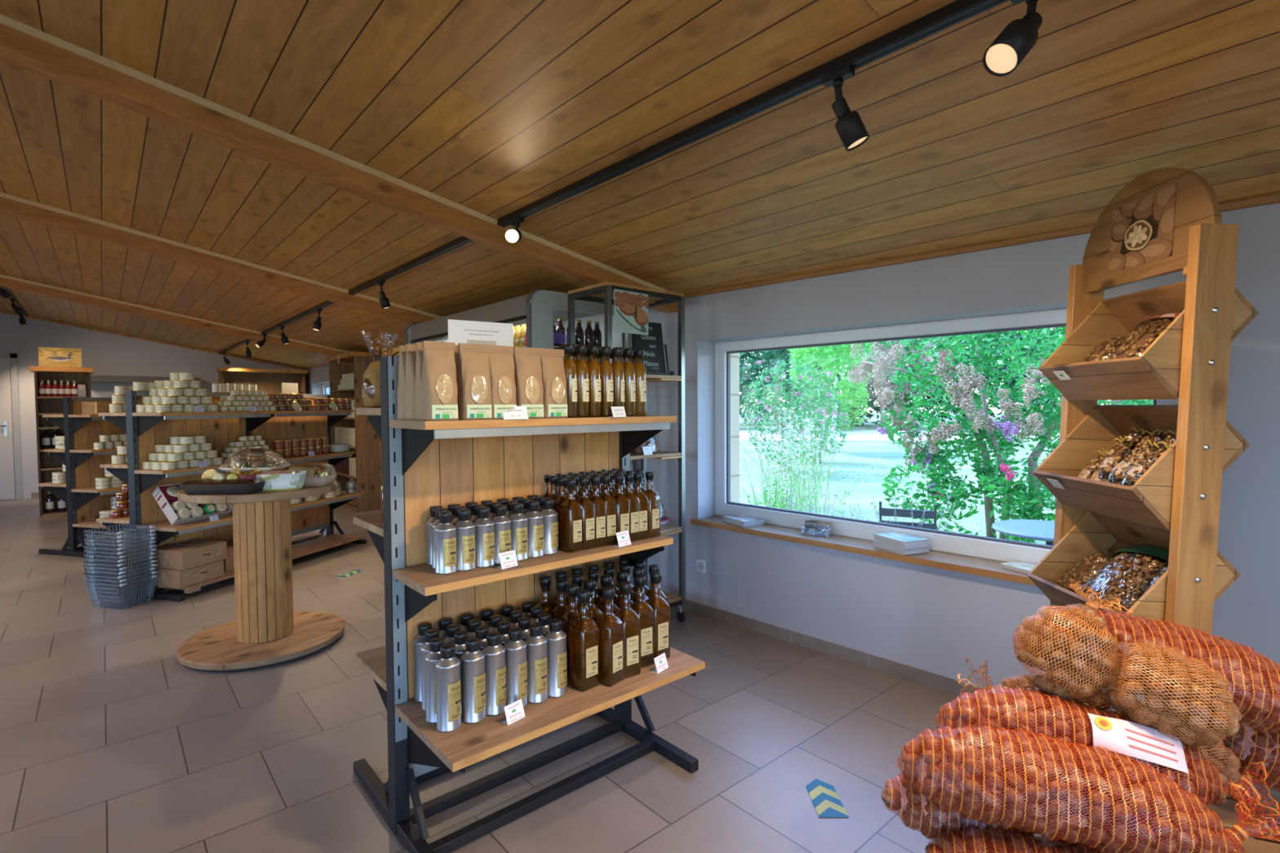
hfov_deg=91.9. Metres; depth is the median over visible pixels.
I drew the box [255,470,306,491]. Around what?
oval dish
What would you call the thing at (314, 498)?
tin
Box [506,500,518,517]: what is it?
can
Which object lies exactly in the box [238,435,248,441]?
tin
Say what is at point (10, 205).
ceiling beam
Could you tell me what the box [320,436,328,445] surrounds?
jar
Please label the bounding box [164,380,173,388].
tin
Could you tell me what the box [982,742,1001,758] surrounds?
walnut
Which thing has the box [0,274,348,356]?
ceiling beam
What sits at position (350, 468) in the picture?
box
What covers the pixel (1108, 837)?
walnut
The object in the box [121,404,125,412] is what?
tin
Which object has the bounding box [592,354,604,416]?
oil bottle
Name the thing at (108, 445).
tin
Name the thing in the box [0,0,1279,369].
ceiling
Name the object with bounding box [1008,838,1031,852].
walnut
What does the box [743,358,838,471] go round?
tree
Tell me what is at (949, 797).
walnut
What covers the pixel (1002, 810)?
walnut
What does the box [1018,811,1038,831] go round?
walnut
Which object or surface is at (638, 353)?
oil bottle
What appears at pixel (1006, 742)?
walnut
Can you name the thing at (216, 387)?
tin
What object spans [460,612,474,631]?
can
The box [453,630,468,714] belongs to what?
bottle
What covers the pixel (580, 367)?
oil bottle
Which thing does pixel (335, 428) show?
box
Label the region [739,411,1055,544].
ground
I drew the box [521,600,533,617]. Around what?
can
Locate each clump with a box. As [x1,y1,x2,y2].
[739,405,839,511]
[742,414,879,515]
[752,475,912,519]
[849,493,955,530]
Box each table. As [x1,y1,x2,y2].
[177,480,344,670]
[991,519,1054,546]
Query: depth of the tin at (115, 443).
5.78 m
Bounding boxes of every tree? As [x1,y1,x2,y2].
[739,345,837,431]
[739,351,781,407]
[739,351,817,422]
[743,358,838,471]
[779,342,882,425]
[786,351,884,420]
[787,342,872,452]
[844,337,959,420]
[849,339,922,430]
[868,337,937,430]
[876,337,950,430]
[916,328,1035,423]
[924,331,1032,422]
[964,327,1064,417]
[1036,327,1153,404]
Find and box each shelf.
[90,375,199,382]
[521,346,593,359]
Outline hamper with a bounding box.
[178,468,265,495]
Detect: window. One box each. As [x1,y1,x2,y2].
[322,382,329,394]
[715,307,1178,564]
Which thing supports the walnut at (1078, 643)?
in the sack at (1093, 606)
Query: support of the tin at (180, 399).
on the tin at (187, 407)
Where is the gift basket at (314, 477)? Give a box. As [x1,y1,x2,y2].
[287,462,337,486]
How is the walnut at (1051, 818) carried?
in the sack at (1239, 832)
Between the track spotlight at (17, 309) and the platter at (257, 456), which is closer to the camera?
the platter at (257, 456)
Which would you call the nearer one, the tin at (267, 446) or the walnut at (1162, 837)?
the walnut at (1162, 837)
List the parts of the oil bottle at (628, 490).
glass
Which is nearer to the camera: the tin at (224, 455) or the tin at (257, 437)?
the tin at (224, 455)
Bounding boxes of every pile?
[723,514,764,527]
[872,531,929,555]
[1000,560,1035,573]
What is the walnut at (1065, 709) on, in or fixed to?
in the sack at (1128, 738)
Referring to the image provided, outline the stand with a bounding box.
[1026,167,1258,760]
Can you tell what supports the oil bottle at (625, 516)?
on the gondola at (425, 464)
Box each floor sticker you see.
[336,569,360,577]
[805,778,848,817]
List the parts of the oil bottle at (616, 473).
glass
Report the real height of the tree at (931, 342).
6.228 m
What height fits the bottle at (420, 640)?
0.240 m
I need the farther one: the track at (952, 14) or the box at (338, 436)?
the box at (338, 436)
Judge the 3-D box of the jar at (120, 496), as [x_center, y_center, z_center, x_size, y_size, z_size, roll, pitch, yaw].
[-3.849,0.520,4.591,0.064,0.060,0.064,-2,3,-41]
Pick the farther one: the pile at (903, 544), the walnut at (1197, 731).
the pile at (903, 544)
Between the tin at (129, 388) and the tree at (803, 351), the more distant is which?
the tree at (803, 351)
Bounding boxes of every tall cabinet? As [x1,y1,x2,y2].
[29,365,93,521]
[216,367,307,394]
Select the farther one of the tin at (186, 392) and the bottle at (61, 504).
the bottle at (61, 504)
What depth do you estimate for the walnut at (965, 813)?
1.20 m
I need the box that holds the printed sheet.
[448,319,513,346]
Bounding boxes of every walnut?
[881,792,901,808]
[884,787,901,798]
[902,753,919,766]
[902,769,918,783]
[902,809,907,820]
[903,741,924,756]
[903,764,918,780]
[903,813,924,829]
[906,781,921,794]
[906,787,921,805]
[906,801,924,818]
[920,734,936,746]
[920,750,941,764]
[920,787,938,797]
[920,822,940,838]
[921,775,939,795]
[924,738,941,752]
[924,802,942,816]
[925,794,938,803]
[925,814,944,833]
[925,848,940,852]
[926,763,941,781]
[937,791,958,805]
[938,728,959,741]
[941,735,959,751]
[942,709,959,721]
[942,780,962,798]
[942,826,963,839]
[943,719,958,730]
[944,804,960,820]
[944,818,964,832]
[946,745,962,765]
[946,762,962,783]
[950,835,967,852]
[955,728,973,741]
[958,699,973,710]
[958,706,977,724]
[960,731,978,746]
[960,777,982,795]
[960,812,982,826]
[961,746,982,760]
[961,757,982,775]
[961,800,974,815]
[962,723,978,733]
[964,791,982,812]
[964,826,978,839]
[967,835,986,852]
[976,696,992,705]
[976,803,996,825]
[978,703,998,719]
[980,790,1001,810]
[981,728,999,743]
[982,720,999,730]
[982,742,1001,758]
[982,826,1003,836]
[983,805,1000,821]
[983,822,999,827]
[985,756,1001,774]
[986,771,1004,790]
[988,839,1008,852]
[994,693,1009,706]
[996,731,1018,745]
[996,819,1015,826]
[998,704,1017,715]
[999,805,1015,826]
[1000,751,1025,768]
[1001,712,1017,729]
[1002,741,1019,753]
[1003,771,1025,790]
[1003,826,1020,836]
[1004,786,1024,808]
[1004,802,1022,822]
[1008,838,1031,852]
[1011,690,1027,702]
[1013,697,1035,711]
[1016,711,1035,726]
[1016,723,1032,737]
[1016,739,1039,755]
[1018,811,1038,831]
[1021,811,1046,829]
[1021,826,1033,838]
[1022,751,1044,768]
[1022,782,1046,800]
[1024,800,1043,819]
[1026,765,1045,787]
[1031,697,1047,710]
[1034,708,1052,724]
[1035,657,1051,671]
[1035,740,1054,755]
[1036,723,1053,738]
[1037,847,1053,852]
[1039,817,1059,839]
[1040,624,1055,640]
[1040,640,1055,656]
[1040,750,1059,762]
[1040,760,1062,777]
[1044,798,1066,817]
[1045,780,1068,797]
[1046,697,1065,707]
[1046,815,1066,830]
[1048,650,1069,663]
[1048,668,1071,682]
[1049,610,1068,626]
[1050,705,1071,719]
[1051,719,1071,735]
[1053,631,1070,648]
[1053,742,1070,753]
[1054,847,1071,852]
[1056,735,1072,748]
[1056,749,1076,764]
[1057,829,1071,840]
[1061,761,1082,777]
[1062,789,1085,813]
[1062,826,1080,842]
[1064,675,1079,690]
[1064,811,1088,831]
[1065,773,1084,792]
[1067,618,1082,635]
[1067,656,1088,675]
[1067,707,1088,722]
[1068,640,1087,657]
[1072,731,1092,746]
[1073,716,1089,732]
[1074,748,1098,764]
[1076,626,1097,641]
[1080,662,1094,679]
[1080,828,1103,844]
[1082,759,1102,775]
[1084,648,1102,664]
[1084,772,1108,791]
[1084,822,1108,840]
[1086,791,1112,808]
[1086,804,1106,826]
[1094,633,1115,646]
[1095,655,1114,671]
[1097,754,1117,773]
[1099,841,1120,852]
[1102,831,1124,847]
[1104,770,1125,786]
[1106,783,1132,801]
[1108,820,1128,844]
[1109,803,1133,821]
[1114,757,1135,769]
[1116,688,1136,707]
[1118,765,1142,783]
[1120,665,1143,681]
[1120,846,1128,852]
[1121,680,1145,696]
[1124,836,1138,852]
[1126,796,1151,816]
[1128,755,1151,764]
[1128,783,1151,802]
[1130,835,1151,852]
[1133,822,1156,845]
[1134,705,1158,721]
[1136,767,1159,782]
[1143,780,1169,795]
[1145,693,1164,712]
[1147,670,1172,685]
[1147,680,1165,697]
[1148,816,1176,837]
[1150,792,1171,817]
[1153,835,1177,852]
[1157,710,1180,726]
[1157,765,1174,782]
[1160,781,1185,799]
[1164,698,1188,714]
[1167,795,1191,814]
[1168,684,1190,700]
[1168,810,1197,832]
[1172,846,1192,852]
[1173,831,1198,849]
[1183,699,1208,717]
[1185,711,1206,733]
[1185,795,1204,813]
[1190,812,1214,828]
[1193,844,1213,852]
[1194,826,1219,848]
[1203,811,1222,831]
[1212,847,1225,852]
[1216,834,1235,852]
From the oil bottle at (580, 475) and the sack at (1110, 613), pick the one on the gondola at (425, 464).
the oil bottle at (580, 475)
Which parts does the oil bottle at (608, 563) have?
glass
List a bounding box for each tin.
[52,471,66,483]
[54,435,65,448]
[62,463,66,471]
[93,442,104,449]
[95,476,110,489]
[99,435,110,442]
[99,508,111,524]
[104,441,113,448]
[104,467,115,476]
[108,434,119,441]
[109,404,122,412]
[109,476,122,488]
[111,395,124,403]
[111,454,124,464]
[111,495,115,509]
[113,440,122,448]
[114,386,127,395]
[116,445,127,454]
[119,434,126,440]
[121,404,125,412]
[122,440,127,445]
[124,454,127,462]
[127,386,133,391]
[133,382,146,391]
[135,404,146,412]
[142,396,151,404]
[142,461,151,469]
[145,404,155,412]
[146,382,155,391]
[148,388,158,396]
[148,452,162,461]
[151,395,161,404]
[151,461,163,470]
[154,380,164,388]
[154,444,165,452]
[155,404,171,412]
[157,388,168,395]
[157,452,173,461]
[161,395,177,404]
[161,461,177,470]
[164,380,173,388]
[164,444,177,453]
[167,387,182,395]
[167,453,182,461]
[169,372,179,380]
[169,435,181,444]
[170,404,183,412]
[173,380,188,388]
[173,444,188,453]
[177,395,189,404]
[177,460,189,468]
[179,372,194,380]
[179,435,194,444]
[182,388,195,396]
[182,451,195,460]
[183,404,195,412]
[188,380,200,388]
[188,443,200,452]
[189,396,200,404]
[189,458,200,467]
[194,435,205,444]
[195,388,206,396]
[195,404,207,412]
[195,450,206,459]
[200,396,212,404]
[200,442,212,451]
[200,457,212,466]
[206,404,217,412]
[206,449,217,457]
[211,382,221,392]
[212,457,222,465]
[216,400,222,406]
[219,395,226,400]
[219,406,229,411]
[220,452,230,457]
[221,383,228,392]
[222,400,232,406]
[224,446,234,452]
[226,395,235,400]
[227,441,235,446]
[227,452,236,457]
[228,383,235,392]
[229,390,239,395]
[229,406,236,411]
[231,446,240,452]
[232,400,239,406]
[235,383,243,390]
[235,395,243,400]
[235,406,243,411]
[235,441,244,447]
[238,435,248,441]
[239,390,246,395]
[240,400,246,406]
[243,384,249,390]
[243,395,249,400]
[243,406,249,411]
[244,440,251,446]
[246,390,253,395]
[246,400,253,406]
[248,435,255,440]
[249,384,257,391]
[249,395,256,400]
[251,440,258,445]
[252,400,260,406]
[253,391,259,395]
[253,435,262,440]
[256,395,262,400]
[257,406,263,411]
[258,440,265,445]
[259,391,266,395]
[260,400,266,405]
[262,395,269,400]
[262,444,269,449]
[263,406,270,411]
[266,400,272,405]
[269,405,275,411]
[290,497,300,504]
[302,495,317,501]
[322,490,335,497]
[335,487,341,495]
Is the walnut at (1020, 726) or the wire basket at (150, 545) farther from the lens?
the wire basket at (150, 545)
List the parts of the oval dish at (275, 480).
swing handle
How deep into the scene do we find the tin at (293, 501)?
5.38 m
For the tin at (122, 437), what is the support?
on the tin at (124, 442)
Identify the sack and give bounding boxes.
[881,773,1034,852]
[897,725,1279,852]
[927,826,1105,852]
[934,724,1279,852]
[935,685,1279,836]
[955,657,1240,783]
[967,764,1247,852]
[1012,609,1279,733]
[1014,577,1133,698]
[1094,641,1239,748]
[1181,714,1279,792]
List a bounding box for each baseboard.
[31,492,39,498]
[675,599,1279,798]
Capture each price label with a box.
[1046,478,1064,488]
[1053,370,1071,380]
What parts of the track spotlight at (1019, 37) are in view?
arm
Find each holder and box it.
[77,384,86,396]
[800,520,832,537]
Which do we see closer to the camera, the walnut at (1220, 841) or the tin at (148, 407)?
the walnut at (1220, 841)
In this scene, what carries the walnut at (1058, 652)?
in the sack at (1093, 606)
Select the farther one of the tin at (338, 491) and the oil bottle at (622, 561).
the tin at (338, 491)
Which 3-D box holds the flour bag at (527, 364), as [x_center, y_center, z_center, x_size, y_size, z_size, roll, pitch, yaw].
[-0.354,-0.137,1.958,0.098,0.225,0.074,-2,3,-37]
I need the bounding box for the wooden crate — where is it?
[81,401,125,414]
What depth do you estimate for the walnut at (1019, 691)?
1.36 m
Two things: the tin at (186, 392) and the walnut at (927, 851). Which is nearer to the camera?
the walnut at (927, 851)
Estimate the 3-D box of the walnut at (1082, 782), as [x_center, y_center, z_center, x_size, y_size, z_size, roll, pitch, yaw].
[0.810,0.666,1.152,0.028,0.034,0.030,1,2,31]
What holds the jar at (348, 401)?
on the jar at (348, 406)
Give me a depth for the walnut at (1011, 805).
1.15 m
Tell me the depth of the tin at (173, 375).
4.54 m
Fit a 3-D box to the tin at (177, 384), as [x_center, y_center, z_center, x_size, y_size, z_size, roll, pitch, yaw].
[-3.348,-0.308,4.514,0.090,0.058,0.090,0,2,15]
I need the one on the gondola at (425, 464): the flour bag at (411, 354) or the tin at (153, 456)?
the flour bag at (411, 354)
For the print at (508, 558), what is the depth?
1.95 m
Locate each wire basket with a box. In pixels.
[82,566,155,602]
[83,538,156,572]
[83,555,155,589]
[84,523,156,555]
[84,527,156,560]
[84,531,156,564]
[84,534,157,568]
[84,542,156,575]
[84,546,157,580]
[84,550,156,584]
[84,559,157,593]
[85,561,157,596]
[85,568,158,605]
[85,574,158,609]
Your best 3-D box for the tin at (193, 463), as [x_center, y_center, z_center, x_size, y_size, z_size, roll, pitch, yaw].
[-3.324,0.274,4.607,0.090,0.058,0.090,0,2,14]
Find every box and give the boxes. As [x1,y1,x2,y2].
[148,559,223,588]
[151,483,232,524]
[151,538,226,569]
[223,540,234,571]
[334,426,337,435]
[334,435,337,443]
[337,435,339,443]
[338,426,346,435]
[339,462,342,472]
[341,426,351,435]
[342,463,344,473]
[343,427,346,435]
[344,463,346,474]
[346,427,348,436]
[346,453,355,464]
[346,464,349,475]
[348,427,355,436]
[348,457,355,466]
[349,466,351,475]
[351,428,353,437]
[351,436,353,445]
[351,457,355,467]
[351,466,354,475]
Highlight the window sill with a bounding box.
[690,515,1036,586]
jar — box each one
[110,509,121,518]
[115,492,126,501]
[115,500,127,510]
[120,484,128,493]
[120,508,129,516]
[247,455,266,467]
[266,393,275,399]
[269,399,276,404]
[269,404,279,410]
[272,440,283,449]
[272,448,283,458]
[274,393,282,399]
[276,399,284,404]
[278,404,286,410]
[282,393,289,399]
[283,439,291,448]
[283,448,291,457]
[284,399,291,404]
[285,404,293,410]
[288,393,296,399]
[290,439,299,448]
[291,448,299,457]
[296,393,303,399]
[297,399,305,404]
[297,438,306,447]
[298,447,306,456]
[300,404,306,410]
[305,399,311,404]
[306,404,313,410]
[306,437,314,446]
[306,446,314,455]
[313,398,323,404]
[313,404,324,410]
[313,437,321,446]
[314,445,321,454]
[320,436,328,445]
[321,445,328,453]
[323,398,330,404]
[323,404,331,410]
[330,398,337,404]
[337,398,345,404]
[337,404,345,409]
[344,398,351,404]
[344,404,351,409]
[380,484,382,521]
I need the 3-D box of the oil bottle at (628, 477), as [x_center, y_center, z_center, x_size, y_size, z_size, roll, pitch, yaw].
[-0.040,0.304,2.326,0.061,0.250,0.062,-2,3,-43]
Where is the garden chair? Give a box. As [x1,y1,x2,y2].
[879,501,937,529]
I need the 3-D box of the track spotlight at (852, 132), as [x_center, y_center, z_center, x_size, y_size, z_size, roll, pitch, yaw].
[0.584,-0.882,1.740,0.087,0.208,0.115,-2,3,-41]
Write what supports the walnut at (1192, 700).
in the sack at (1153, 645)
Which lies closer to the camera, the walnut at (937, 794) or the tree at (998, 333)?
the walnut at (937, 794)
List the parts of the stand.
post, post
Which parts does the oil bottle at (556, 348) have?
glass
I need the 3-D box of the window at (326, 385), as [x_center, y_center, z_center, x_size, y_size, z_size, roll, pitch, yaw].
[-5.329,-0.198,10.935,0.060,1.170,1.800,-2,3,-41]
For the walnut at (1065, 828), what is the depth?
1.13 m
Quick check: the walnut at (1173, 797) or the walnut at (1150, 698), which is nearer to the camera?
the walnut at (1173, 797)
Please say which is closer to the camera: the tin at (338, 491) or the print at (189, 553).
the print at (189, 553)
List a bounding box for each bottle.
[39,380,45,396]
[41,426,50,448]
[45,380,52,396]
[45,490,53,513]
[52,380,58,396]
[52,425,60,448]
[57,497,66,512]
[58,380,65,396]
[65,380,71,396]
[71,380,77,396]
[513,324,520,346]
[519,324,526,346]
[524,328,526,346]
[535,575,559,618]
[544,474,555,500]
[547,475,564,544]
[547,571,572,633]
[549,578,575,672]
[553,323,556,346]
[553,477,573,548]
[554,346,566,379]
[555,317,565,346]
[559,345,572,417]
[559,474,571,542]
[560,479,583,552]
[560,584,586,683]
[564,343,577,417]
[564,475,586,546]
[564,574,591,618]
[565,325,576,343]
[566,352,580,417]
[568,589,599,692]
[571,346,585,417]
[571,567,582,599]
[573,344,589,417]
[573,473,582,496]
[573,477,595,550]
[575,320,583,346]
[575,578,603,670]
[579,353,592,417]
[580,475,596,544]
[584,320,593,347]
[584,346,598,417]
[584,472,594,495]
[584,476,607,547]
[587,345,600,417]
[587,564,601,595]
[587,570,607,656]
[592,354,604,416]
[593,321,601,348]
[593,473,608,542]
[595,471,605,493]
[595,475,617,546]
[595,567,622,621]
[595,574,619,668]
[595,586,624,687]
[597,348,610,416]
[600,346,613,417]
[600,560,617,605]
[604,355,617,416]
[604,472,618,539]
[607,470,619,498]
[608,475,631,544]
[608,571,633,662]
[609,349,622,406]
[610,471,628,497]
[612,346,624,406]
[612,581,640,679]
[615,558,633,642]
[615,564,638,651]
[617,469,626,490]
[618,473,639,542]
[622,350,632,416]
[623,347,635,416]
[623,471,639,498]
[625,568,648,657]
[626,574,654,668]
[628,472,648,540]
[630,469,650,532]
[631,560,648,598]
[632,348,646,416]
[632,351,644,415]
[639,471,660,537]
[640,564,667,652]
[642,571,670,659]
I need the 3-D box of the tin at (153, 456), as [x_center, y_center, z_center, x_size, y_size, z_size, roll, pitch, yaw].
[-3.536,0.220,4.524,0.090,0.058,0.090,0,2,18]
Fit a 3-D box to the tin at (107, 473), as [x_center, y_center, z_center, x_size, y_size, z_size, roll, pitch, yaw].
[-4.899,0.409,5.740,0.101,0.104,0.101,0,2,15]
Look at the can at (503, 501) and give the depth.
2.14 m
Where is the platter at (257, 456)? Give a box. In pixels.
[217,446,290,471]
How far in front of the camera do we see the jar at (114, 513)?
4.53 m
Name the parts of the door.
plate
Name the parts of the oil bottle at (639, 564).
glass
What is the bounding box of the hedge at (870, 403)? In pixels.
[739,368,1136,426]
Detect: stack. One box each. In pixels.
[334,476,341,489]
[345,475,356,493]
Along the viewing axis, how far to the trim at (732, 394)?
4.25 m
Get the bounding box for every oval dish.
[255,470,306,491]
[328,443,351,452]
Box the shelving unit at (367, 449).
[326,351,387,512]
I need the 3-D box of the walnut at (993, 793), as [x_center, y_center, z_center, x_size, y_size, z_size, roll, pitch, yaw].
[0.667,0.711,1.176,0.032,0.030,0.033,-1,2,-14]
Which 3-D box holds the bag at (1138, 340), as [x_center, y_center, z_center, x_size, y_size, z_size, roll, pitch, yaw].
[1.565,-0.243,1.914,0.185,0.207,0.186,-1,2,-6]
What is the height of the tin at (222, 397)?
0.042 m
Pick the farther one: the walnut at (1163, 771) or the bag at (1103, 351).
the bag at (1103, 351)
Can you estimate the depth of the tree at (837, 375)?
42.98 m
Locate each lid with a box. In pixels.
[291,400,299,410]
[328,401,336,409]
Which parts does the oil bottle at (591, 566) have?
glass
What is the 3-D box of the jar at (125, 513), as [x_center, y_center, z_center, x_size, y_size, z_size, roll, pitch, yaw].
[-3.841,0.640,4.620,0.064,0.060,0.064,-2,3,-41]
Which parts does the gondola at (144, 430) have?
panel, rail, rail, rail, rail, panel, cross rail, rail, rail, rail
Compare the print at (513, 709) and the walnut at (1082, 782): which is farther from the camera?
the print at (513, 709)
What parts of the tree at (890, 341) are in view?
crown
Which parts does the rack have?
post, post, frame rail, post, frame rail, post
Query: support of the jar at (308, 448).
on the gondola at (144, 430)
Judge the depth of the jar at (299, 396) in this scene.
5.52 m
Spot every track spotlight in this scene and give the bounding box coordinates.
[0,287,9,298]
[9,297,23,315]
[18,308,26,324]
[222,352,230,364]
[245,342,252,356]
[254,333,266,348]
[280,325,289,344]
[311,308,322,331]
[377,280,391,309]
[505,217,524,243]
[822,66,869,151]
[982,0,1042,76]
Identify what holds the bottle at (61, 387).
on the tall cabinet at (47, 464)
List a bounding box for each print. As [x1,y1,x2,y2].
[155,566,219,583]
[157,541,222,565]
[464,328,498,336]
[502,552,515,567]
[507,703,519,721]
[1108,183,1176,273]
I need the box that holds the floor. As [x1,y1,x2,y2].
[0,497,1279,852]
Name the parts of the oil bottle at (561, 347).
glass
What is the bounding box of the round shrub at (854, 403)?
[822,382,870,431]
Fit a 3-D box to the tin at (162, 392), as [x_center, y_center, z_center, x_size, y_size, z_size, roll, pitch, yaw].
[-3.447,-0.249,4.497,0.090,0.058,0.090,0,2,13]
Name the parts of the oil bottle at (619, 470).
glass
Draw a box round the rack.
[567,281,685,622]
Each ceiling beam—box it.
[0,13,677,313]
[0,191,441,323]
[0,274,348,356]
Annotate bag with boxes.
[360,330,399,408]
[387,346,399,355]
[396,345,406,420]
[404,343,416,420]
[413,342,422,420]
[421,340,458,421]
[454,345,458,402]
[457,342,492,420]
[487,344,516,419]
[513,346,544,418]
[540,348,567,418]
[1057,551,1111,595]
[1076,447,1108,479]
[1078,335,1126,362]
[1084,545,1168,614]
[1089,452,1106,480]
[1097,434,1137,479]
[1100,453,1129,484]
[1102,426,1146,460]
[1106,436,1168,483]
[1108,312,1179,359]
[1115,479,1129,484]
[1120,438,1173,486]
[1129,428,1163,454]
[1142,562,1168,595]
[1157,429,1176,452]
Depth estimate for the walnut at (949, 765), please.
1.21 m
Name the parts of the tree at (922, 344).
crown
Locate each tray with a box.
[178,480,265,495]
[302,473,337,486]
[650,517,670,528]
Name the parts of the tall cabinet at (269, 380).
panel, panel, cornice, panel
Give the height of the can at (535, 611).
0.240 m
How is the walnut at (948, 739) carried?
in the sack at (1239, 832)
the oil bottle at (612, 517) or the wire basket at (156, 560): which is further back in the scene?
the wire basket at (156, 560)
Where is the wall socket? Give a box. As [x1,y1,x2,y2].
[696,559,706,573]
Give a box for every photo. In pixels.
[466,339,496,345]
[613,288,648,335]
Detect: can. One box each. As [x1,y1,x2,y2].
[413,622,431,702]
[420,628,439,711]
[424,637,444,724]
[425,506,442,565]
[431,507,448,569]
[434,511,457,574]
[435,643,461,733]
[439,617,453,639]
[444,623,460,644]
[448,503,460,520]
[451,506,466,524]
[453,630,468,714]
[454,509,475,571]
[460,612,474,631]
[460,637,485,724]
[465,502,477,516]
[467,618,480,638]
[470,504,484,523]
[474,506,495,568]
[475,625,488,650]
[480,500,493,513]
[480,608,493,627]
[481,631,506,716]
[488,502,501,519]
[488,614,502,632]
[492,504,511,564]
[497,497,508,505]
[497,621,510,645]
[501,604,513,622]
[503,626,527,707]
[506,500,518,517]
[508,502,528,561]
[510,610,522,628]
[511,496,523,502]
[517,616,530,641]
[520,498,532,515]
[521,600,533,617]
[524,500,543,558]
[524,622,547,703]
[527,494,537,501]
[530,606,542,624]
[536,496,547,512]
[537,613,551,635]
[540,498,558,555]
[544,618,567,697]
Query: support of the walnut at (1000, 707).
in the sack at (1128, 738)
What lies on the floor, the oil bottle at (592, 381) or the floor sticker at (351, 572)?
the floor sticker at (351, 572)
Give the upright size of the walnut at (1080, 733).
0.036 m
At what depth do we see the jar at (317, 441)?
5.73 m
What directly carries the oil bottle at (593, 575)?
on the gondola at (425, 464)
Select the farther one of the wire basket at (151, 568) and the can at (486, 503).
the wire basket at (151, 568)
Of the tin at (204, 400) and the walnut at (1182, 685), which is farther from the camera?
the tin at (204, 400)
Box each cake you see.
[630,435,658,453]
[649,498,670,528]
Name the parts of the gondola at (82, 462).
rail, rail, panel, rail, rail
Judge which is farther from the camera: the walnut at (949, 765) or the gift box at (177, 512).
the gift box at (177, 512)
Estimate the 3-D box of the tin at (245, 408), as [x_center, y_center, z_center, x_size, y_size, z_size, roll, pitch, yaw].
[-3.196,-0.144,5.013,0.065,0.042,0.065,0,2,14]
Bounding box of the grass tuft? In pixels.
[742,475,849,515]
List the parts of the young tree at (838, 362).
crown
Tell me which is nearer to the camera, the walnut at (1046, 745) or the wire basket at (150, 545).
the walnut at (1046, 745)
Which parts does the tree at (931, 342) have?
crown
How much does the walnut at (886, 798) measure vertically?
0.030 m
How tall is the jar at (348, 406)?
0.056 m
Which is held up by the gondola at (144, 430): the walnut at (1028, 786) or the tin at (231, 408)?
the tin at (231, 408)
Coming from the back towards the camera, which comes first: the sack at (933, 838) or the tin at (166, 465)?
the tin at (166, 465)
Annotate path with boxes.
[739,430,1059,440]
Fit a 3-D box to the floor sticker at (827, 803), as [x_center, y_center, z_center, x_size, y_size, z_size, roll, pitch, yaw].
[0.638,1.281,2.137,0.098,0.001,0.211,0,2,0]
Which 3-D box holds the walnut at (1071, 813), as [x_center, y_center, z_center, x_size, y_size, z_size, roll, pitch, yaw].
[0.794,0.722,1.131,0.035,0.032,0.036,-1,2,-12]
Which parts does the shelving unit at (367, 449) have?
panel, cornice, panel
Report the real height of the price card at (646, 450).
0.048 m
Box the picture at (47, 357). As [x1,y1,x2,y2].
[38,346,81,367]
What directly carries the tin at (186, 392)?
on the tin at (193, 400)
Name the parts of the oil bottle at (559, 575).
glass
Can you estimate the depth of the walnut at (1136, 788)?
1.12 m
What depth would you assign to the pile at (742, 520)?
3.80 m
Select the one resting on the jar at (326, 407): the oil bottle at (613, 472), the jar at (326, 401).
the jar at (326, 401)
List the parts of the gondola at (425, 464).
cross rail, panel, rail, rail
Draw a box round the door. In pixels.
[0,352,22,500]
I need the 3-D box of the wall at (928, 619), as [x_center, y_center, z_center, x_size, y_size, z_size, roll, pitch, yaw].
[2.310,0.267,2.295,0.440,3.000,6.200,-2,3,-44]
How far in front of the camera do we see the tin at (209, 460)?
4.68 m
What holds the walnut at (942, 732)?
in the sack at (1239, 832)
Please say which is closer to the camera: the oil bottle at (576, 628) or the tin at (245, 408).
the oil bottle at (576, 628)
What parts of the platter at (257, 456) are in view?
platter dish, cream lid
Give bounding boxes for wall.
[0,310,306,500]
[306,333,640,586]
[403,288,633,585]
[646,203,1279,767]
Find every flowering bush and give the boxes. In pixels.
[787,386,851,463]
[846,326,1153,543]
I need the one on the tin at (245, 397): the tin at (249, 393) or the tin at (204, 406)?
the tin at (249, 393)
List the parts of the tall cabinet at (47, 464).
panel, cornice, panel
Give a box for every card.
[193,406,204,412]
[196,461,208,467]
[208,514,218,521]
[248,406,257,411]
[281,382,297,393]
[306,451,315,456]
[496,550,518,569]
[502,406,528,419]
[502,698,524,725]
[610,406,626,417]
[614,530,631,546]
[642,446,653,455]
[651,653,668,673]
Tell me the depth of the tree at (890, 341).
37.65 m
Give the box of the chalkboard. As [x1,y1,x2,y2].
[634,321,674,375]
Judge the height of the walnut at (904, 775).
0.038 m
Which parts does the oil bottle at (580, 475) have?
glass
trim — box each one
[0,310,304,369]
[684,194,1279,297]
[730,355,740,477]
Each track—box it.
[0,286,28,316]
[218,338,252,354]
[260,300,334,334]
[348,235,473,294]
[497,0,1008,227]
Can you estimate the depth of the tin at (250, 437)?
5.04 m
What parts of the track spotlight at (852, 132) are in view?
arm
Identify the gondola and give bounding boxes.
[37,396,129,557]
[96,391,366,601]
[353,355,705,852]
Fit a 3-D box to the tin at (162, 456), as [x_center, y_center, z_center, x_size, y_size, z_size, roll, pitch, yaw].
[-3.449,0.220,4.499,0.090,0.058,0.090,0,2,13]

